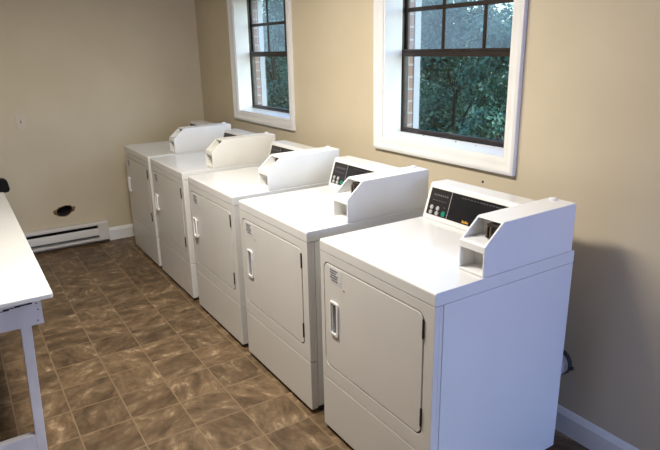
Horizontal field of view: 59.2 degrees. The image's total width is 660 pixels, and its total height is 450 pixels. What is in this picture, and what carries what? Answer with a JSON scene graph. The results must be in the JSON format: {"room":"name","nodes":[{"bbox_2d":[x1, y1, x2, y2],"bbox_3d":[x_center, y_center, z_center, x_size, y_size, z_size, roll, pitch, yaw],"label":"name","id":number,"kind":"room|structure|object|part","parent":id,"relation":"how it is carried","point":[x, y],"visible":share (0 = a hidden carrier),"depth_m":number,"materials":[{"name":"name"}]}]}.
{"room":"laundry","nodes":[
{"label":"laundry","id":0,"kind":"room"},
{"bbox_2d":[0,0,203,252],"bbox_3d":[-2.866,-0.888,4.514,3.900,2.460,0.100,-12,20,-31],"label":"wall","id":1,"kind":"structure","parent":0,"point":[89,80],"depth_m":4.96,"materials":[{"name":"beige paint"}]},
{"bbox_2d":[15,114,26,128],"bbox_3d":[-2.501,-0.834,4.703,0.072,0.116,0.018,-12,20,-31],"label":"light switch","id":2,"kind":"object","parent":1,"relation":"attached to","point":[20,120],"visible":1,"depth_m":4.71,"materials":[{"name":"beige plastic"}]},
{"bbox_2d":[53,205,75,216],"bbox_3d":[-2.330,-0.131,5.087,0.186,0.100,0.103,-12,20,-31],"label":"hole","id":3,"kind":"object","parent":1,"relation":"in","point":[65,210],"visible":0.96,"depth_m":5.10,"materials":[{"name":"black"}]},
{"bbox_2d":[23,219,109,251],"bbox_3d":[-2.779,0.195,4.781,1.845,0.170,0.067,-12,20,-31],"label":"baseboard heater","id":4,"kind":"object","parent":1,"relation":"attached to","point":[74,234],"visible":0.83,"depth_m":5.07,"materials":[{"name":"metal"}]},
{"bbox_2d":[109,224,134,239],"bbox_3d":[-1.602,-0.003,5.552,0.984,0.116,0.016,-12,20,-31],"label":"baseboard","id":5,"kind":"structure","parent":1,"relation":"attached to","point":[123,231],"depth_m":5.35,"materials":[{"name":"white paint"}]},
{"bbox_2d":[0,236,588,449],"bbox_3d":[-0.906,1.163,2.067,4.350,0.120,7.334,-12,20,-31],"label":"floor","id":6,"kind":"structure","parent":0,"point":[127,358],"depth_m":3.08,"materials":[{"name":"tile"}]},
{"bbox_2d":[0,178,9,192],"bbox_3d":[-2.667,0.019,4.416,0.478,0.775,0.470,-12,20,-31],"label":"padded chair","id":7,"kind":"object","parent":6,"relation":"on","point":[4,186],"visible":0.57,"depth_m":4.24,"materials":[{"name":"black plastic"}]},
{"bbox_2d":[0,192,52,449],"bbox_3d":[-1.936,0.449,2.973,0.764,0.760,2.065,-12,20,-31],"label":"work table","id":8,"kind":"object","parent":6,"relation":"on","point":[23,283],"visible":1,"depth_m":2.35,"materials":[{"name":"white laminate"}]},
{"bbox_3d":[-1.202,0.633,2.356,0.068,0.738,0.050,-12,20,-31],"label":"leg","id":9,"kind":"part","parent":8,"relation":"part of","materials":[{"name":"white paint"}]},
{"bbox_2d":[124,120,230,265],"bbox_3d":[-1.250,-0.312,4.876,0.716,1.087,0.689,-12,20,-31],"label":"dryer","id":10,"kind":"object","parent":6,"relation":"on","point":[197,137],"visible":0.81,"depth_m":4.58,"materials":[{"name":"white metal"}]},
{"bbox_3d":[-1.684,-0.346,4.891,0.016,0.130,0.054,-12,20,-31],"label":"handle","id":11,"kind":"part","parent":10,"relation":"part of","materials":[{"name":"white plastic"}]},
{"bbox_3d":[-1.536,-0.285,4.706,0.020,0.461,0.602,-12,20,-31],"label":"door","id":12,"kind":"part","parent":10,"relation":"part of","materials":[{"name":"white metal"}]},
{"bbox_3d":[-1.522,-0.270,4.705,0.036,0.576,0.686,-12,20,-31],"label":"panel","id":13,"kind":"part","parent":10,"relation":"part of","materials":[{"name":"white metal"}]},
{"bbox_3d":[-1.515,0.126,4.825,0.035,0.244,0.686,-12,20,-31],"label":"toe panel","id":14,"kind":"part","parent":10,"relation":"part of","materials":[{"name":"white metal"}]},
{"bbox_3d":[-1.250,-0.626,4.785,0.701,0.047,0.689,-12,20,-31],"label":"panel","id":15,"kind":"part","parent":10,"relation":"part of","materials":[{"name":"white metal"}]},
{"bbox_2d":[150,128,274,298],"bbox_3d":[-0.840,-0.137,4.269,0.716,1.087,0.689,-12,20,-31],"label":"dryer","id":16,"kind":"object","parent":6,"relation":"on","point":[237,148],"visible":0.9,"depth_m":3.97,"materials":[{"name":"white metal"}]},
{"bbox_3d":[-1.274,-0.170,4.284,0.016,0.130,0.054,-12,20,-31],"label":"handle","id":17,"kind":"part","parent":16,"relation":"part of","materials":[{"name":"white plastic"}]},
{"bbox_3d":[-1.126,-0.109,4.099,0.020,0.461,0.602,-12,20,-31],"label":"door","id":18,"kind":"part","parent":16,"relation":"part of","materials":[{"name":"white metal"}]},
{"bbox_3d":[-1.112,-0.094,4.098,0.036,0.576,0.686,-12,20,-31],"label":"panel","id":19,"kind":"part","parent":16,"relation":"part of","materials":[{"name":"white metal"}]},
{"bbox_3d":[-1.105,0.302,4.217,0.035,0.244,0.686,-12,20,-31],"label":"toe panel","id":20,"kind":"part","parent":16,"relation":"part of","materials":[{"name":"white metal"}]},
{"bbox_3d":[-0.840,-0.451,4.178,0.701,0.047,0.689,-12,20,-31],"label":"panel","id":21,"kind":"part","parent":16,"relation":"part of","materials":[{"name":"white metal"}]},
{"bbox_2d":[188,140,338,344],"bbox_3d":[-0.408,0.049,3.629,0.716,1.087,0.689,-12,20,-31],"label":"dryer","id":22,"kind":"object","parent":6,"relation":"on","point":[290,166],"visible":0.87,"depth_m":3.35,"materials":[{"name":"white metal"}]},
{"bbox_3d":[-0.842,0.015,3.644,0.016,0.130,0.054,-12,20,-31],"label":"handle","id":23,"kind":"part","parent":22,"relation":"part of","materials":[{"name":"white plastic"}]},
{"bbox_3d":[-0.694,0.076,3.459,0.020,0.461,0.602,-12,20,-31],"label":"door","id":24,"kind":"part","parent":22,"relation":"part of","materials":[{"name":"white metal"}]},
{"bbox_3d":[-0.680,0.091,3.458,0.036,0.576,0.686,-12,20,-31],"label":"panel","id":25,"kind":"part","parent":22,"relation":"part of","materials":[{"name":"white metal"}]},
{"bbox_3d":[-0.672,0.487,3.578,0.035,0.244,0.686,-12,20,-31],"label":"toe panel","id":26,"kind":"part","parent":22,"relation":"part of","materials":[{"name":"white metal"}]},
{"bbox_3d":[-0.408,-0.265,3.538,0.701,0.047,0.689,-12,20,-31],"label":"panel","id":27,"kind":"part","parent":22,"relation":"part of","materials":[{"name":"white metal"}]},
{"bbox_3d":[-0.364,-0.461,3.824,0.037,0.114,0.126,-12,20,-31],"label":"control panel","id":28,"kind":"part","parent":22,"relation":"part of","materials":[{"name":"grey plastic"}]},
{"bbox_3d":[-0.220,-0.400,3.612,0.037,0.114,0.395,-12,20,-31],"label":"name panel","id":29,"kind":"part","parent":22,"relation":"part of","materials":[{"name":"grey plastic"}]},
{"bbox_2d":[239,156,428,409],"bbox_3d":[0.011,0.226,3.017,0.707,1.087,0.689,-12,20,-31],"label":"dryer","id":30,"kind":"object","parent":6,"relation":"on","point":[281,233],"visible":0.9,"depth_m":2.73,"materials":[{"name":"white metal"}]},
{"bbox_3d":[-0.414,0.201,3.022,0.007,0.152,0.060,-12,20,-31],"label":"handle","id":31,"kind":"part","parent":30,"relation":"part of","materials":[{"name":"white plastic"}]},
{"bbox_3d":[-0.279,0.254,2.844,0.020,0.461,0.602,-12,20,-31],"label":"door","id":32,"kind":"part","parent":30,"relation":"part of","materials":[{"name":"white metal"}]},
{"bbox_3d":[-0.265,0.269,2.843,0.036,0.576,0.686,-12,20,-31],"label":"panel","id":33,"kind":"part","parent":30,"relation":"part of","materials":[{"name":"white metal"}]},
{"bbox_3d":[-0.257,0.665,2.963,0.035,0.244,0.686,-12,20,-31],"label":"toe panel","id":34,"kind":"part","parent":30,"relation":"part of","materials":[{"name":"white metal"}]},
{"bbox_3d":[0.007,-0.087,2.924,0.701,0.047,0.689,-12,20,-31],"label":"panel","id":35,"kind":"part","parent":30,"relation":"part of","materials":[{"name":"white metal"}]},
{"bbox_3d":[0.051,-0.283,3.209,0.037,0.114,0.126,-12,20,-31],"label":"control panel","id":36,"kind":"part","parent":30,"relation":"part of","materials":[{"name":"grey plastic"}]},
{"bbox_3d":[0.195,-0.222,2.997,0.037,0.114,0.395,-12,20,-31],"label":"name panel","id":37,"kind":"part","parent":30,"relation":"part of","materials":[{"name":"grey plastic"}]},
{"bbox_2d":[320,179,575,449],"bbox_3d":[0.469,0.409,2.381,0.756,1.087,0.714,-12,20,-31],"label":"dryer","id":38,"kind":"object","parent":6,"relation":"on","point":[444,328],"visible":1,"depth_m":2.12,"materials":[{"name":"white metal"}]},
{"bbox_3d":[0.017,0.386,2.383,0.007,0.152,0.060,-12,20,-31],"label":"handle","id":39,"kind":"part","parent":38,"relation":"part of","materials":[{"name":"white plastic"}]},
{"bbox_3d":[0.174,0.850,2.325,0.035,0.244,0.686,-12,20,-31],"label":"toe panel","id":40,"kind":"part","parent":38,"relation":"part of","materials":[{"name":"white metal"}]},
{"bbox_3d":[0.153,0.439,2.206,0.020,0.461,0.602,-12,20,-31],"label":"door","id":41,"kind":"part","parent":38,"relation":"part of","materials":[{"name":"white metal"}]},
{"bbox_3d":[0.166,0.454,2.205,0.036,0.576,0.686,-12,20,-31],"label":"panel","id":42,"kind":"part","parent":38,"relation":"part of","materials":[{"name":"white metal"}]},
{"bbox_3d":[0.482,-0.098,2.571,0.037,0.114,0.126,-12,20,-31],"label":"control panel","id":43,"kind":"part","parent":38,"relation":"part of","materials":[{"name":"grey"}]},
{"bbox_3d":[0.438,0.097,2.285,0.701,0.047,0.689,-12,20,-31],"label":"panel","id":44,"kind":"part","parent":38,"relation":"part of","materials":[{"name":"white metal"}]},
{"bbox_3d":[0.626,-0.037,2.359,0.037,0.114,0.395,-12,20,-31],"label":"name panel","id":45,"kind":"part","parent":38,"relation":"part of","materials":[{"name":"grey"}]},
{"bbox_2d":[561,350,573,374],"bbox_3d":[0.929,0.559,2.369,0.048,0.112,0.123,-12,20,-31],"label":"exhaust outlet","id":46,"kind":"object","parent":38,"relation":"attached to","point":[566,362],"depth_m":2.33,"materials":[{"name":"plastic"}]},
{"bbox_2d":[252,0,414,127],"bbox_3d":[0.850,-0.440,2.789,0.104,2.700,7.334,-12,20,-31],"label":"wall","id":47,"kind":"structure","parent":0,"point":[254,2],"depth_m":3.35,"materials":[{"name":"brown brick"}]},
{"bbox_2d":[195,0,659,449],"bbox_3d":[0.745,-0.418,2.725,0.145,2.460,7.334,-12,20,-31],"label":"wall","id":48,"kind":"structure","parent":0,"point":[589,134],"depth_m":2.30,"materials":[{"name":"beige paint"}]},
{"bbox_2d":[226,0,295,130],"bbox_3d":[-0.429,-1.294,4.419,0.282,1.024,1.002,-12,20,-31],"label":"window","id":49,"kind":"structure","parent":48,"relation":"in","point":[241,25],"depth_m":4.68,"materials":[{"name":"white paint"}]},
{"bbox_3d":[-0.401,-1.506,4.377,0.020,0.448,0.864,-12,20,-31],"label":"sash","id":50,"kind":"part","parent":49,"relation":"part of","materials":[{"name":"brown metal"}]},
{"bbox_3d":[-0.329,-1.306,4.484,0.043,0.915,0.873,-12,20,-31],"label":"trim","id":51,"kind":"part","parent":49,"relation":"part of","materials":[{"name":"grey"}]},
{"bbox_3d":[-0.404,-1.310,4.432,0.054,0.877,0.876,-12,20,-31],"label":"frame","id":52,"kind":"part","parent":49,"relation":"part of","materials":[{"name":"brown metal"}]},
{"bbox_3d":[-0.414,-1.109,4.483,0.024,0.440,0.864,-12,20,-31],"label":"sash","id":53,"kind":"part","parent":49,"relation":"part of","materials":[{"name":"brown metal"}]},
{"bbox_2d":[373,0,527,175],"bbox_3d":[0.625,-0.842,2.858,0.282,1.024,1.001,-12,20,-31],"label":"window","id":54,"kind":"structure","parent":48,"relation":"in","point":[392,51],"depth_m":3.07,"materials":[{"name":"white paint"}]},
{"bbox_3d":[0.654,-1.054,2.816,0.020,0.448,0.863,-12,20,-31],"label":"sash","id":55,"kind":"part","parent":54,"relation":"part of","materials":[{"name":"brown metal"}]},
{"bbox_3d":[0.726,-0.854,2.923,0.043,0.915,0.872,-12,20,-31],"label":"trim","id":56,"kind":"part","parent":54,"relation":"part of","materials":[{"name":"grey"}]},
{"bbox_3d":[0.650,-0.858,2.870,0.054,0.877,0.875,-12,20,-31],"label":"frame","id":57,"kind":"part","parent":54,"relation":"part of","materials":[{"name":"brown metal"}]},
{"bbox_3d":[0.640,-0.657,2.922,0.024,0.440,0.863,-12,20,-31],"label":"sash","id":58,"kind":"part","parent":54,"relation":"part of","materials":[{"name":"brown metal"}]},
{"bbox_2d":[555,404,638,449],"bbox_3d":[0.700,0.718,3.023,0.016,0.116,6.934,-12,20,-31],"label":"baseboard","id":59,"kind":"structure","parent":48,"relation":"attached to","point":[577,428],"depth_m":2.45,"materials":[{"name":"white paint"}]},
{"label":"outside","id":60,"kind":"structure","parent":0,"visible":0},
{"bbox_2d":[419,90,501,132],"bbox_3d":[6.987,-1.137,9.876,17.750,0.250,30.000,-12,20,-31],"label":"ground","id":61,"kind":"structure","parent":60,"point":[473,109],"depth_m":17.08,"materials":[{"name":"green plant"}]},
{"bbox_2d":[262,0,286,85],"bbox_3d":[-0.678,-4.395,14.374,2.554,3.730,2.885,9,20,30],"label":"leafy tree","id":62,"kind":"object","parent":61,"relation":"on","point":[276,5],"visible":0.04,"depth_m":13.67,"materials":[{"name":"green plant"}]},
{"bbox_2d":[262,0,287,93],"bbox_3d":[-1.726,-5.068,16.634,2.840,3.748,3.384,14,23,41],"label":"leafy tree","id":63,"kind":"object","parent":61,"relation":"on","point":[270,0],"visible":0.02,"depth_m":16.14,"materials":[{"name":"green plant"}]},
{"bbox_2d":[263,18,288,108],"bbox_3d":[-1.031,-2.646,10.932,1.482,2.393,1.510,0,17,3],"label":"leafy shrub","id":64,"kind":"object","parent":61,"relation":"on","point":[277,97],"visible":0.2,"depth_m":10.54,"materials":[{"name":"green plant"}]},
{"bbox_2d":[263,13,288,98],"bbox_3d":[-1.418,-3.291,12.715,1.814,2.607,1.707,-3,17,-7],"label":"leafy shrub","id":65,"kind":"object","parent":61,"relation":"on","point":[276,48],"visible":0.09,"depth_m":12.34,"materials":[{"name":"green plant"}]},
{"bbox_2d":[419,0,454,115],"bbox_3d":[0.974,-2.120,8.307,1.572,2.832,1.547,5,18,20],"label":"leafy shrub","id":66,"kind":"object","parent":61,"relation":"on","point":[424,28],"visible":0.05,"depth_m":7.81,"materials":[{"name":"green plant"}]},
{"bbox_2d":[419,0,507,137],"bbox_3d":[1.528,-1.618,6.903,1.580,2.664,1.473,3,17,14],"label":"leafy shrub","id":67,"kind":"object","parent":61,"relation":"on","point":[439,119],"visible":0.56,"depth_m":6.67,"materials":[{"name":"green plant"}]},
{"bbox_2d":[419,0,512,126],"bbox_3d":[2.424,-3.747,10.024,2.458,4.893,2.806,-8,18,-21],"label":"leafy tree","id":68,"kind":"object","parent":61,"relation":"on","point":[503,4],"visible":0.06,"depth_m":9.73,"materials":[{"name":"green plant"}]},
{"bbox_2d":[454,4,512,140],"bbox_3d":[1.888,-1.026,5.753,1.360,2.184,1.376,7,19,26],"label":"leafy shrub","id":69,"kind":"object","parent":61,"relation":"on","point":[490,127],"visible":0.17,"depth_m":5.47,"materials":[{"name":"green plant"}]},
{"bbox_2d":[501,4,512,22],"bbox_3d":[3.515,-2.790,7.649,2.869,4.397,2.987,2,17,10],"label":"leafy tree","id":70,"kind":"object","parent":61,"relation":"on","point":[508,9],"visible":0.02,"depth_m":8.42,"materials":[{"name":"green plant"}]}
]}

